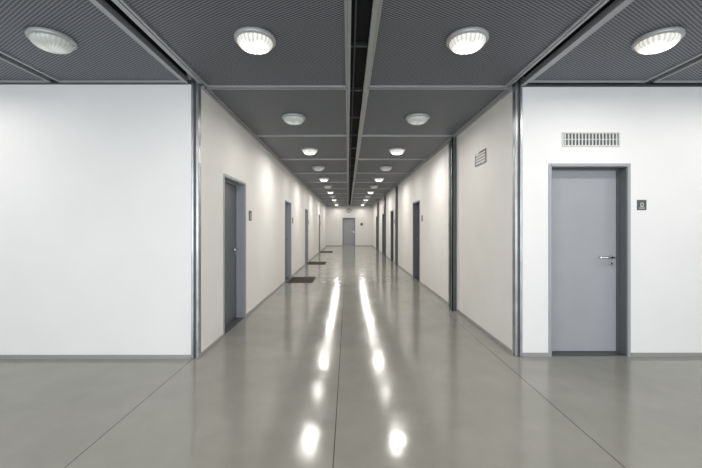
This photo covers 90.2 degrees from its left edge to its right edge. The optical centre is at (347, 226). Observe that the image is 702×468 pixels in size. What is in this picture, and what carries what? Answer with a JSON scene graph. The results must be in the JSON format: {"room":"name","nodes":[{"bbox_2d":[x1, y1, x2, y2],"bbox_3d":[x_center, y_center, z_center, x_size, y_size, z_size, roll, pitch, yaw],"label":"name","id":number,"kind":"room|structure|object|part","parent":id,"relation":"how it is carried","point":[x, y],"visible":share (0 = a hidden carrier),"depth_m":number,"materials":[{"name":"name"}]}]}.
{"room":"office corridor","nodes":[
{"label":"office corridor","id":0,"kind":"room"},
{"bbox_2d":[0,73,190,354],"bbox_3d":[-4.410,-0.270,4.180,5.180,3.600,0.220,0,0,0],"label":"wall","id":1,"kind":"structure","parent":0,"point":[95,180],"depth_m":4.07,"materials":[{"name":"paint"}]},
{"bbox_2d":[0,355,190,358],"bbox_3d":[-4.412,1.508,4.064,5.175,0.045,0.012,0,0,0],"label":"baseboard","id":2,"kind":"structure","parent":1,"relation":"attached to","point":[1,356],"depth_m":4.06,"materials":[{"name":"silver metal"}]},
{"bbox_2d":[0,80,190,84],"bbox_3d":[-4.410,-1.677,4.055,5.180,0.045,0.030,0,0,0],"label":"trim","id":3,"kind":"structure","parent":1,"relation":"attached to","point":[53,82],"depth_m":4.04,"materials":[{"name":"grey metal"}]},
{"bbox_2d":[201,83,325,351],"bbox_3d":[-1.850,-0.270,16.170,0.220,3.600,24.060,0,0,0],"label":"wall","id":4,"kind":"structure","parent":0,"point":[228,148],"depth_m":6.18,"materials":[{"name":"paint"}]},
{"bbox_2d":[225,182,235,325],"bbox_3d":[-1.903,0.408,5.410,0.045,2.220,0.964,0,0,0],"label":"leaf","id":5,"kind":"object","parent":4,"relation":"attached to","point":[230,190],"visible":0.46,"depth_m":5.60,"materials":[{"name":"paint"}]},
{"bbox_2d":[223,173,245,335],"bbox_3d":[-1.835,0.390,5.410,0.210,2.280,1.060,0,0,0],"label":"frame","id":6,"kind":"object","parent":4,"relation":"attached to","point":[240,185],"visible":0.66,"depth_m":5.90,"materials":[{"name":"grey metal"}]},
{"bbox_2d":[249,211,251,220],"bbox_3d":[-1.735,-0.200,6.220,0.010,0.176,0.160,0,0,0],"label":"door sign","id":7,"kind":"object","parent":4,"relation":"attached to","point":[250,212],"visible":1,"depth_m":6.22,"materials":[{"name":"grey plastic"}]},
{"bbox_2d":[201,84,326,206],"bbox_3d":[-1.722,-1.670,16.175,0.035,0.060,24.050,0,0,0],"label":"trim","id":8,"kind":"structure","parent":4,"relation":"attached to","point":[203,87],"depth_m":5.66,"materials":[{"name":"silver metal"}]},
{"bbox_2d":[201,245,326,355],"bbox_3d":[-1.734,1.508,16.175,0.012,0.045,24.050,0,0,0],"label":"baseboard","id":9,"kind":"structure","parent":4,"relation":"attached to","point":[217,340],"depth_m":6.37,"materials":[{"name":"silver metal"}]},
{"bbox_2d":[285,204,285,276],"bbox_3d":[-1.903,0.408,10.170,0.045,2.220,0.964,0,0,0],"label":"leaf","id":10,"kind":"object","parent":4,"relation":"attached to","point":[285,204],"visible":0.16,"depth_m":10.53,"materials":[{"name":"paint"}]},
{"bbox_2d":[285,200,290,281],"bbox_3d":[-1.835,0.390,10.170,0.210,2.280,1.060,0,0,0],"label":"frame","id":11,"kind":"object","parent":4,"relation":"attached to","point":[288,204],"visible":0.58,"depth_m":10.66,"materials":[{"name":"grey metal"}]},
{"bbox_2d":[305,209,307,263],"bbox_3d":[-1.835,0.390,14.700,0.210,2.280,1.060,0,0,0],"label":"frame","id":12,"kind":"object","parent":4,"relation":"attached to","point":[306,210],"visible":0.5,"depth_m":15.19,"materials":[{"name":"grey metal"}]},
{"bbox_2d":[319,215,319,251],"bbox_3d":[-1.835,0.390,21.300,0.210,2.280,1.060,0,0,0],"label":"frame","id":13,"kind":"object","parent":4,"relation":"attached to","point":[319,215],"visible":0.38,"depth_m":21.79,"materials":[{"name":"grey metal"}]},
{"bbox_2d":[326,203,372,244],"bbox_3d":[0.120,-0.270,28.310,4.160,3.600,0.220,0,0,0],"label":"wall","id":14,"kind":"structure","parent":0,"point":[334,215],"depth_m":28.20,"materials":[{"name":"paint"}]},
{"bbox_2d":[343,218,353,245],"bbox_3d":[0.065,0.408,28.363,0.934,2.220,0.045,0,0,0],"label":"leaf","id":15,"kind":"object","parent":14,"relation":"attached to","point":[348,223],"visible":1,"depth_m":28.34,"materials":[{"name":"grey paint"}]},
{"bbox_2d":[342,218,354,245],"bbox_3d":[0.065,0.390,28.295,1.030,2.280,0.210,0,0,0],"label":"frame","id":16,"kind":"object","parent":14,"relation":"attached to","point":[342,218],"visible":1,"depth_m":28.25,"materials":[{"name":"grey metal"}]},
{"bbox_2d":[327,245,371,245],"bbox_3d":[0.120,1.508,28.194,3.720,0.045,0.012,0,0,0],"label":"baseboard","id":17,"kind":"structure","parent":14,"relation":"attached to","point":[327,245],"depth_m":28.19,"materials":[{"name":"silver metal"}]},
{"bbox_2d":[0,246,701,467],"bbox_3d":[0.100,1.580,11.100,14.800,0.100,34.800,0,0,0],"label":"floor","id":18,"kind":"structure","parent":0,"point":[359,365],"depth_m":3.07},
{"bbox_2d":[191,77,200,358],"bbox_3d":[-1.778,-0.270,4.100,0.084,3.600,0.080,0,0,0],"label":"steel column","id":19,"kind":"structure","parent":18,"relation":"on","point":[195,87],"depth_m":4.06,"materials":[{"name":"grey metal"}]},
{"bbox_2d":[286,277,315,282],"bbox_3d":[-1.330,1.523,10.125,0.740,0.014,1.090,0,0,0],"label":"doormat","id":20,"kind":"object","parent":18,"relation":"on","point":[293,279],"visible":1,"depth_m":9.92,"materials":[{"name":"grey rubber"}]},
{"bbox_2d":[307,262,325,263],"bbox_3d":[-1.315,1.523,14.800,0.770,0.014,1.040,0,0,0],"label":"doormat","id":21,"kind":"object","parent":18,"relation":"on","point":[308,262],"visible":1,"depth_m":14.59,"materials":[{"name":"grey rubber"}]},
{"bbox_2d":[512,77,521,356],"bbox_3d":[2.018,-0.270,4.170,0.084,3.600,0.080,0,0,0],"label":"steel column","id":22,"kind":"structure","parent":18,"relation":"on","point":[516,88],"depth_m":4.13,"materials":[{"name":"grey metal"}]},
{"bbox_2d":[0,0,701,205],"bbox_3d":[0.100,-1.692,11.755,14.000,0.056,32.870,0,0,0],"label":"ceiling beams","id":23,"kind":"structure","parent":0,"point":[8,58],"depth_m":4.03,"materials":[{"name":"grey metal"}]},
{"bbox_2d":[24,26,77,54],"bbox_3d":[-2.630,-1.625,3.110,0.360,0.115,0.360,0,0,0],"label":"ceiling lamp","id":24,"kind":"object","parent":23,"relation":"attached to","point":[46,39],"depth_m":3.03,"materials":[{"name":"white glass"}]},
{"bbox_2d":[234,26,275,54],"bbox_3d":[-0.825,-1.625,3.110,0.360,0.115,0.360,0,0,0],"label":"ceiling lamp","id":25,"kind":"object","parent":23,"relation":"attached to","point":[253,40],"depth_m":3.02,"materials":[{"name":"white glass"}]},
{"bbox_2d":[282,113,305,124],"bbox_3d":[-0.825,-1.625,5.335,0.360,0.115,0.360,0,0,0],"label":"ceiling lamp","id":26,"kind":"object","parent":23,"relation":"attached to","point":[290,118],"depth_m":5.23,"materials":[{"name":"white glass"}]},
{"bbox_2d":[301,147,317,154],"bbox_3d":[-0.825,-1.625,7.560,0.360,0.115,0.360,0,0,0],"label":"ceiling lamp","id":27,"kind":"object","parent":23,"relation":"attached to","point":[307,150],"depth_m":7.45,"materials":[{"name":"white glass"}]},
{"bbox_2d":[312,166,324,170],"bbox_3d":[-0.825,-1.625,9.785,0.360,0.115,0.360,0,0,0],"label":"ceiling lamp","id":28,"kind":"object","parent":23,"relation":"attached to","point":[317,168],"depth_m":9.67,"materials":[{"name":"white glass"}]},
{"bbox_2d":[319,177,328,180],"bbox_3d":[-0.825,-1.625,12.010,0.360,0.115,0.360,0,0,0],"label":"ceiling lamp","id":29,"kind":"object","parent":23,"relation":"attached to","point":[321,178],"depth_m":11.88,"materials":[{"name":"white glass"}]},
{"bbox_2d":[0,0,701,205],"bbox_3d":[0.100,-1.686,11.755,14.000,0.008,32.870,0,0,0],"label":"panels","id":30,"kind":"object","parent":23,"relation":"attached to","point":[309,49],"depth_m":3.47,"materials":[{"name":"grey metal"}]},
{"bbox_2d":[92,0,630,205],"bbox_3d":[0.100,-1.734,11.090,3.950,0.152,34.180,0,0,0],"label":"rails","id":31,"kind":"object","parent":23,"relation":"attached to","point":[359,11],"depth_m":3.32,"materials":[{"name":"grey metal"}]},
{"bbox_2d":[374,177,383,180],"bbox_3d":[1.060,-1.625,12.010,0.360,0.115,0.360,0,0,0],"label":"ceiling lamp","id":32,"kind":"object","parent":23,"relation":"attached to","point":[376,178],"depth_m":11.88,"materials":[{"name":"white glass"}]},
{"bbox_2d":[379,166,391,170],"bbox_3d":[1.060,-1.625,9.785,0.360,0.115,0.360,0,0,0],"label":"ceiling lamp","id":33,"kind":"object","parent":23,"relation":"attached to","point":[384,168],"depth_m":9.67,"materials":[{"name":"white glass"}]},
{"bbox_2d":[389,147,405,154],"bbox_3d":[1.060,-1.625,7.560,0.360,0.115,0.360,0,0,0],"label":"ceiling lamp","id":34,"kind":"object","parent":23,"relation":"attached to","point":[396,150],"depth_m":7.45,"materials":[{"name":"white glass"}]},
{"bbox_2d":[406,113,429,124],"bbox_3d":[1.060,-1.625,5.335,0.360,0.115,0.360,0,0,0],"label":"ceiling lamp","id":35,"kind":"object","parent":23,"relation":"attached to","point":[415,118],"depth_m":5.23,"materials":[{"name":"white glass"}]},
{"bbox_2d":[446,26,488,53],"bbox_3d":[1.060,-1.625,3.110,0.360,0.115,0.360,0,0,0],"label":"ceiling lamp","id":36,"kind":"object","parent":23,"relation":"attached to","point":[467,40],"depth_m":3.02,"materials":[{"name":"white glass"}]},
{"bbox_2d":[631,26,685,54],"bbox_3d":[2.750,-1.625,3.110,0.360,0.115,0.360,0,0,0],"label":"ceiling lamp","id":37,"kind":"object","parent":23,"relation":"attached to","point":[659,40],"depth_m":3.03,"materials":[{"name":"white glass"}]},
{"bbox_2d":[347,0,372,194],"bbox_3d":[0.100,-2.120,11.100,14.800,0.100,34.800,0,0,0],"label":"ceiling","id":38,"kind":"structure","parent":0,"point":[347,0],"depth_m":3.95,"materials":[{"name":"black"}]},
{"bbox_2d":[373,85,511,349],"bbox_3d":[2.090,-0.270,16.205,0.220,3.600,23.990,0,0,0],"label":"wall","id":39,"kind":"structure","parent":0,"point":[484,191],"depth_m":5.57,"materials":[{"name":"paint"}]},
{"bbox_2d":[376,216,376,248],"bbox_3d":[2.075,0.390,24.100,0.210,2.280,1.060,0,0,0],"label":"frame","id":40,"kind":"object","parent":39,"relation":"attached to","point":[376,216],"visible":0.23,"depth_m":24.58,"materials":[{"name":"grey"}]},
{"bbox_2d":[377,202,378,250],"bbox_3d":[1.937,-0.052,22.610,0.084,3.165,0.220,0,0,0],"label":"pilaster","id":41,"kind":"object","parent":39,"relation":"attached to","point":[377,202],"visible":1,"depth_m":22.50,"materials":[{"name":"grey metal"}]},
{"bbox_2d":[382,213,383,253],"bbox_3d":[2.075,0.390,19.700,0.210,2.280,1.060,0,0,0],"label":"frame","id":42,"kind":"object","parent":39,"relation":"attached to","point":[383,213],"visible":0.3,"depth_m":20.19,"materials":[{"name":"grey metal"}]},
{"bbox_2d":[384,196,385,255],"bbox_3d":[1.937,-0.052,18.410,0.084,3.165,0.220,0,0,0],"label":"pilaster","id":43,"kind":"object","parent":39,"relation":"attached to","point":[384,196],"visible":0.91,"depth_m":18.30,"materials":[{"name":"grey"}]},
{"bbox_2d":[390,210,393,260],"bbox_3d":[2.075,0.390,15.700,0.210,2.280,1.060,0,0,0],"label":"frame","id":44,"kind":"object","parent":39,"relation":"attached to","point":[391,211],"visible":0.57,"depth_m":16.19,"materials":[{"name":"grey metal"}]},
{"bbox_2d":[395,186,397,265],"bbox_3d":[1.937,-0.052,14.010,0.084,3.165,0.220,0,0,0],"label":"pilaster","id":45,"kind":"object","parent":39,"relation":"attached to","point":[396,187],"visible":0.96,"depth_m":13.90,"materials":[{"name":"grey metal"}]},
{"bbox_2d":[413,200,419,282],"bbox_3d":[2.075,0.390,10.150,0.210,2.280,1.060,0,0,0],"label":"frame","id":46,"kind":"object","parent":39,"relation":"attached to","point":[415,204],"visible":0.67,"depth_m":10.64,"materials":[{"name":"grey metal"}]},
{"bbox_2d":[418,204,418,276],"bbox_3d":[2.143,0.408,10.150,0.045,2.220,0.964,0,0,0],"label":"leaf","id":47,"kind":"object","parent":39,"relation":"attached to","point":[418,204],"visible":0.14,"depth_m":10.53,"materials":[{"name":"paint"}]},
{"bbox_2d":[372,86,511,206],"bbox_3d":[1.962,-1.670,16.210,0.035,0.060,23.980,0,0,0],"label":"trim","id":48,"kind":"structure","parent":39,"relation":"attached to","point":[509,90],"depth_m":5.60,"materials":[{"name":"silver metal"}]},
{"bbox_2d":[372,245,511,353],"bbox_3d":[1.974,1.508,16.210,0.012,0.045,23.980,0,0,0],"label":"baseboard","id":49,"kind":"structure","parent":39,"relation":"attached to","point":[500,343],"depth_m":5.50,"materials":[{"name":"silver metal"}]},
{"bbox_2d":[448,137,456,310],"bbox_3d":[1.937,-0.052,6.490,0.084,3.165,0.220,0,0,0],"label":"pilaster","id":50,"kind":"object","parent":39,"relation":"attached to","point":[452,144],"visible":1,"depth_m":6.38,"materials":[{"name":"grey metal"}]},
{"bbox_2d":[475,148,485,166],"bbox_3d":[1.974,-1.030,5.220,0.012,0.200,0.420,0,0,0],"label":"air vent","id":51,"kind":"object","parent":39,"relation":"in","point":[480,157],"visible":1,"depth_m":5.21,"materials":[{"name":"grey metal"}]},
{"bbox_2d":[522,76,701,355],"bbox_3d":[4.630,-0.270,4.250,5.140,3.600,0.220,0,0,0],"label":"wall","id":52,"kind":"structure","parent":0,"point":[660,128],"depth_m":4.14,"materials":[{"name":"paint"}]},
{"bbox_2d":[552,171,615,350],"bbox_3d":[2.853,0.408,4.271,0.870,2.220,0.108,0,0,0],"label":"leaf","id":53,"kind":"object","parent":52,"relation":"attached to","point":[583,202],"depth_m":4.28,"materials":[{"name":"grey paint"}]},
{"bbox_3d":[3.143,0.406,4.248,0.187,0.125,0.063,0,0,0],"label":"handle","id":54,"kind":"part","parent":53,"relation":"part of","materials":[{"name":"silver metal"}]},
{"bbox_2d":[548,163,630,356],"bbox_3d":[2.853,0.390,4.235,0.966,2.280,0.210,0,0,0],"label":"frame","id":55,"kind":"object","parent":52,"relation":"attached to","point":[623,170],"visible":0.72,"depth_m":4.15,"materials":[{"name":"grey metal"}]},
{"bbox_2d":[562,132,619,146],"bbox_3d":[2.870,-1.035,4.134,0.680,0.170,0.012,0,0,0],"label":"air vent","id":56,"kind":"object","parent":52,"relation":"in","point":[569,139],"visible":1,"depth_m":4.13,"materials":[{"name":"grey metal"}]},
{"bbox_2d":[522,82,701,86],"bbox_3d":[4.630,-1.677,4.125,5.140,0.045,0.030,0,0,0],"label":"trim","id":57,"kind":"structure","parent":52,"relation":"attached to","point":[646,84],"depth_m":4.11,"materials":[{"name":"grey metal"}]},
{"bbox_2d":[523,353,701,356],"bbox_3d":[4.633,1.508,4.134,5.135,0.045,0.012,0,0,0],"label":"baseboard","id":58,"kind":"structure","parent":52,"relation":"attached to","point":[524,354],"depth_m":4.13,"materials":[{"name":"silver metal"}]},
{"bbox_2d":[637,200,646,209],"bbox_3d":[3.470,-0.260,4.135,0.110,0.121,0.010,0,0,0],"label":"door sign","id":59,"kind":"object","parent":52,"relation":"attached to","point":[641,204],"visible":1,"depth_m":4.13,"materials":[{"name":"grey plastic"}]}
]}

